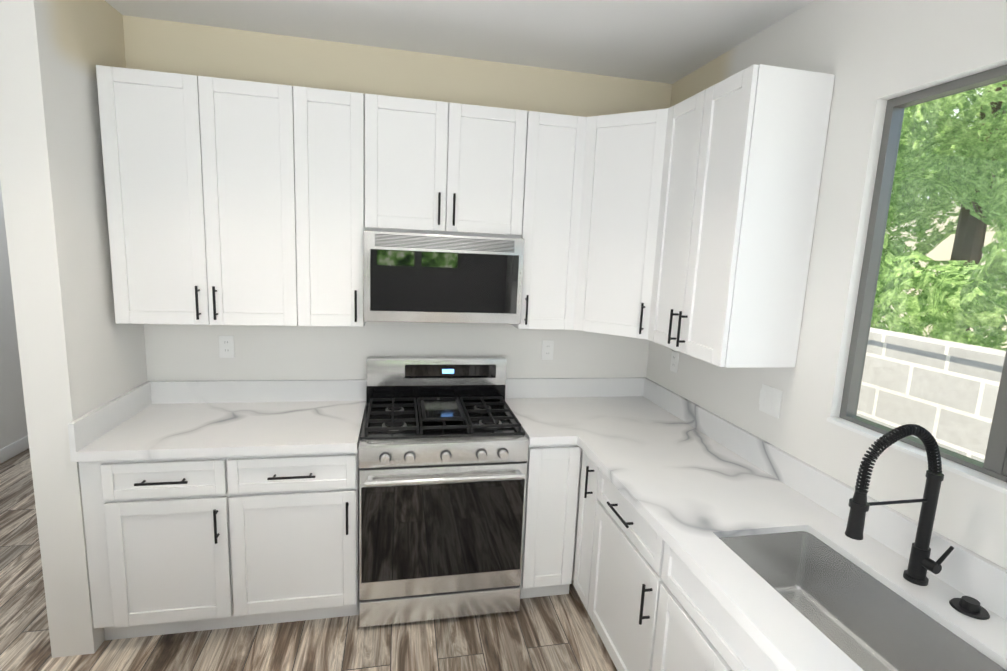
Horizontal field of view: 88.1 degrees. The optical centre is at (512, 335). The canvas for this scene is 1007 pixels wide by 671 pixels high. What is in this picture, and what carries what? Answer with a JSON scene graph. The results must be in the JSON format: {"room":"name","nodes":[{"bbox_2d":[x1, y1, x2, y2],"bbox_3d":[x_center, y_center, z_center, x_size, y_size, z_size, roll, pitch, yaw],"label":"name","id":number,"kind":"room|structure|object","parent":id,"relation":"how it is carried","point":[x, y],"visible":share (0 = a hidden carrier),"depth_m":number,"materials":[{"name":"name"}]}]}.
{"room":"kitchen","nodes":[
{"label":"kitchen","id":0,"kind":"room"},
{"bbox_2d":[0,182,27,448],"bbox_3d":[-3.911,-0.401,3.812,0.120,2.750,3.300,1,9,-12],"label":"wall","id":1,"kind":"structure","parent":0,"point":[13,425],"depth_m":4.03,"materials":[{"name":"paint"}]},
{"bbox_2d":[0,436,28,463],"bbox_3d":[-3.906,0.903,4.037,0.012,0.105,3.300,1,9,-12],"label":"baseboard","id":2,"kind":"structure","parent":1,"relation":"attached to","point":[13,449],"depth_m":4.07,"materials":[{"name":"white wood"}]},
{"bbox_2d":[0,0,147,657],"bbox_3d":[-1.856,-0.057,2.279,0.155,2.750,0.630,1,9,-12],"label":"wall","id":3,"kind":"structure","parent":0,"point":[81,352],"depth_m":2.03,"materials":[{"name":"paint"}]},
{"bbox_2d":[0,448,616,670],"bbox_3d":[-1.477,1.465,1.912,5.660,0.100,9.000,1,9,-12],"label":"floor","id":4,"kind":"structure","parent":0,"point":[553,633],"depth_m":2.34,"materials":[{"name":"brown wood"}]},
{"bbox_2d":[79,451,358,639],"bbox_3d":[-1.289,0.879,2.531,1.073,0.874,0.684,1,9,-12],"label":"base cabinet","id":5,"kind":"object","parent":4,"relation":"on","point":[177,545],"visible":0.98,"depth_m":2.23,"materials":[{"name":"white wood"}]},
{"bbox_2d":[68,379,366,461],"bbox_3d":[-1.268,0.369,2.459,1.076,0.155,0.665,1,9,-12],"label":"countertop","id":6,"kind":"structure","parent":5,"relation":"on","point":[173,419],"depth_m":2.42,"materials":[{"name":"stone"}]},
{"bbox_2d":[358,357,528,626],"bbox_3d":[-0.371,0.752,2.668,0.764,1.165,0.710,1,9,-12],"label":"range","id":7,"kind":"object","parent":4,"relation":"on","point":[443,448],"visible":1,"depth_m":2.43,"materials":[{"name":"grey metal"}]},
{"bbox_2d":[520,444,571,598],"bbox_3d":[0.136,0.896,2.836,0.285,0.874,0.700,1,9,-12],"label":"base cabinet","id":8,"kind":"object","parent":4,"relation":"on","point":[549,467],"depth_m":2.54,"materials":[{"name":"white wood"}]},
{"bbox_2d":[505,377,1006,670],"bbox_3d":[0.763,0.631,1.424,0.907,0.155,3.597,1,9,-12],"label":"countertop","id":9,"kind":"structure","parent":8,"relation":"on","point":[692,482],"depth_m":1.82,"materials":[{"name":"stone"}]},
{"bbox_2d":[719,531,1006,670],"bbox_3d":[0.868,0.802,1.418,0.352,0.209,0.612,1,9,-12],"label":"sink basin","id":10,"kind":"object","parent":9,"relation":"in","point":[861,618],"visible":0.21,"depth_m":1.54,"materials":[{"name":"silver metal"}]},
{"bbox_2d":[845,424,953,585],"bbox_3d":[1.026,0.458,1.371,0.282,0.455,0.094,1,9,-12],"label":"faucet","id":11,"kind":"object","parent":9,"relation":"on","point":[920,563],"visible":1,"depth_m":1.38,"materials":[{"name":"black metal"}]},
{"bbox_2d":[949,596,989,619],"bbox_3d":[1.172,0.689,1.333,0.080,0.025,0.080,1,9,-12],"label":"button","id":12,"kind":"object","parent":9,"relation":"on","point":[969,606],"visible":1,"depth_m":1.32,"materials":[{"name":"black metal"}]},
{"bbox_2d":[564,444,599,619],"bbox_3d":[0.626,0.970,2.516,0.701,0.874,0.294,1,9,-12],"label":"base cabinet","id":13,"kind":"object","parent":4,"relation":"on","point":[584,482],"depth_m":2.51,"materials":[{"name":"white wood"}]},
{"bbox_2d":[592,470,712,670],"bbox_3d":[0.737,1.035,2.149,0.639,0.874,0.702,1,9,-12],"label":"base cabinet","id":14,"kind":"object","parent":4,"relation":"on","point":[650,602],"depth_m":1.99,"materials":[{"name":"white wood"}]},
{"bbox_2d":[660,596,779,670],"bbox_3d":[0.865,1.248,1.556,0.639,0.655,0.822,1,9,-12],"label":"base cabinet","id":15,"kind":"object","parent":4,"relation":"on","point":[700,635],"depth_m":1.51,"materials":[{"name":"white wood"}]},
{"bbox_2d":[123,15,671,380],"bbox_3d":[-0.538,-0.104,2.946,3.015,2.750,0.120,1,9,-12],"label":"wall","id":16,"kind":"structure","parent":0,"point":[179,352],"depth_m":2.75,"materials":[{"name":"paint"}]},
{"bbox_2d":[96,65,311,325],"bbox_3d":[-1.362,-0.600,2.446,0.812,1.068,0.326,1,9,-12],"label":"upper cabinet","id":17,"kind":"object","parent":16,"relation":"attached to","point":[208,180],"depth_m":2.29,"materials":[{"name":"white wood"}]},
{"bbox_2d":[219,336,234,357],"bbox_3d":[-1.485,0.059,2.702,0.072,0.116,0.008,1,9,-12],"label":"electrical outlet","id":18,"kind":"object","parent":16,"relation":"attached to","point":[226,346],"visible":1,"depth_m":2.70,"materials":[{"name":"white plastic"}]},
{"bbox_2d":[308,87,379,326],"bbox_3d":[-0.874,-0.595,2.553,0.420,1.068,0.326,1,9,-12],"label":"upper cabinet","id":19,"kind":"object","parent":16,"relation":"attached to","point":[345,125],"depth_m":2.41,"materials":[{"name":"white wood"}]},
{"bbox_2d":[380,95,511,237],"bbox_3d":[-0.345,-0.816,2.630,0.760,0.608,0.326,1,9,-12],"label":"upper cabinet","id":20,"kind":"object","parent":16,"relation":"attached to","point":[446,168],"depth_m":2.48,"materials":[{"name":"white wood"}]},
{"bbox_2d":[364,231,524,323],"bbox_3d":[-0.361,-0.300,2.676,0.757,0.419,0.402,1,9,-12],"label":"over-the-range microwave","id":21,"kind":"object","parent":20,"relation":"attached to","point":[419,277],"visible":1,"depth_m":2.48,"materials":[{"name":"grey metal"}]},
{"bbox_2d":[508,109,575,329],"bbox_3d":[0.163,-0.580,2.761,0.411,1.068,0.365,1,9,-12],"label":"upper cabinet","id":22,"kind":"object","parent":16,"relation":"attached to","point":[543,144],"depth_m":2.61,"materials":[{"name":"white wood"}]},
{"bbox_2d":[541,340,553,359],"bbox_3d":[0.208,0.087,3.075,0.072,0.116,0.008,1,9,-12],"label":"electrical outlet","id":23,"kind":"object","parent":16,"relation":"attached to","point":[547,349],"visible":1,"depth_m":3.07,"materials":[{"name":"white plastic"}]},
{"bbox_2d":[564,109,663,338],"bbox_3d":[0.619,-0.551,2.708,0.661,1.068,0.667,1,9,-12],"label":"upper cabinet","id":24,"kind":"object","parent":16,"relation":"attached to","point":[615,187],"depth_m":2.56,"materials":[{"name":"white wood"}]},
{"bbox_2d":[105,0,812,83],"bbox_3d":[-1.347,-1.346,1.456,5.660,0.100,9.000,1,9,-12],"label":"ceiling","id":25,"kind":"structure","parent":0,"point":[668,41],"depth_m":2.32,"materials":[{"name":"white paint"}]},
{"bbox_2d":[646,0,1006,568],"bbox_3d":[1.441,0.351,0.705,0.100,2.750,5.420,1,9,-12],"label":"wall","id":26,"kind":"structure","parent":0,"point":[873,56],"depth_m":1.81,"materials":[{"name":"paint"}]},
{"bbox_2d":[670,350,678,372],"bbox_3d":[0.904,0.146,2.909,0.008,0.116,0.072,1,9,-12],"label":"electrical outlet","id":27,"kind":"object","parent":26,"relation":"attached to","point":[674,361],"visible":1,"depth_m":2.90,"materials":[{"name":"white plastic"}]},
{"bbox_2d":[644,86,711,352],"bbox_3d":[0.855,-0.478,2.325,0.360,1.068,0.403,1,9,-12],"label":"upper cabinet","id":28,"kind":"object","parent":26,"relation":"attached to","point":[686,226],"depth_m":2.28,"materials":[{"name":"white wood"}]},
{"bbox_2d":[684,64,834,367],"bbox_3d":[0.926,-0.434,2.076,0.326,1.068,0.359,1,9,-12],"label":"upper cabinet","id":29,"kind":"object","parent":26,"relation":"attached to","point":[768,125],"depth_m":1.92,"materials":[{"name":"white wood"}]},
{"bbox_2d":[759,384,782,418],"bbox_3d":[1.068,0.271,2.156,0.008,0.116,0.124,1,9,-12],"label":"light switch","id":30,"kind":"object","parent":26,"relation":"attached to","point":[770,399],"visible":1,"depth_m":2.15,"materials":[{"name":"white plastic"}]},
{"bbox_2d":[827,417,1006,494],"bbox_3d":[1.260,0.387,1.362,0.052,0.012,1.050,1,9,-12],"label":"window sill","id":31,"kind":"structure","parent":26,"relation":"attached to","point":[975,476],"depth_m":1.52,"materials":[{"name":"white"}]},
{"bbox_2d":[839,65,1006,481],"bbox_3d":[1.332,-0.144,1.286,0.045,1.090,1.050,1,9,-12],"label":"window","id":32,"kind":"structure","parent":26,"relation":"in","point":[994,464],"depth_m":1.62,"materials":[{"name":"clear glass"}]},
{"label":"outside","id":33,"kind":"structure","parent":0,"visible":0},
{"bbox_3d":[7.709,1.093,6.959,14.840,0.100,28.000,1,9,-12],"label":"ground","id":34,"kind":"structure","parent":33,"visible":0},
{"bbox_2d":[886,107,955,227],"bbox_3d":[4.794,-2.005,8.573,3.263,5.227,4.281,1,9,-12],"label":"tree","id":35,"kind":"object","parent":34,"relation":"on","point":[898,217],"depth_m":6.81,"materials":[{"name":"green plant"}]},
{"bbox_2d":[856,327,1005,462],"bbox_3d":[1.790,0.140,6.546,0.240,1.370,24.000,1,9,-12],"label":"wall","id":36,"kind":"structure","parent":34,"relation":"on","point":[908,377],"depth_m":3.03,"materials":[{"name":"brick"}]},
{"bbox_2d":[870,228,1006,350],"bbox_3d":[2.778,-1.194,11.449,2.374,2.523,16.785,1,9,-12],"label":"bush","id":37,"kind":"object","parent":34,"relation":"on","point":[987,259],"depth_m":4.76,"materials":[{"name":"green plant"}]},
{"bbox_2d":[874,201,1006,348],"bbox_3d":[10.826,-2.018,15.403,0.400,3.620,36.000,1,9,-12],"label":"house","id":38,"kind":"structure","parent":34,"relation":"on","point":[947,241],"depth_m":13.39,"materials":[{"name":"white"}]},
{"bbox_2d":[882,80,1006,330],"bbox_3d":[4.989,-1.333,5.510,2.724,4.899,3.834,1,9,-12],"label":"tree","id":39,"kind":"object","parent":34,"relation":"on","point":[954,150],"depth_m":5.28,"materials":[{"name":"green plant"}]}
]}

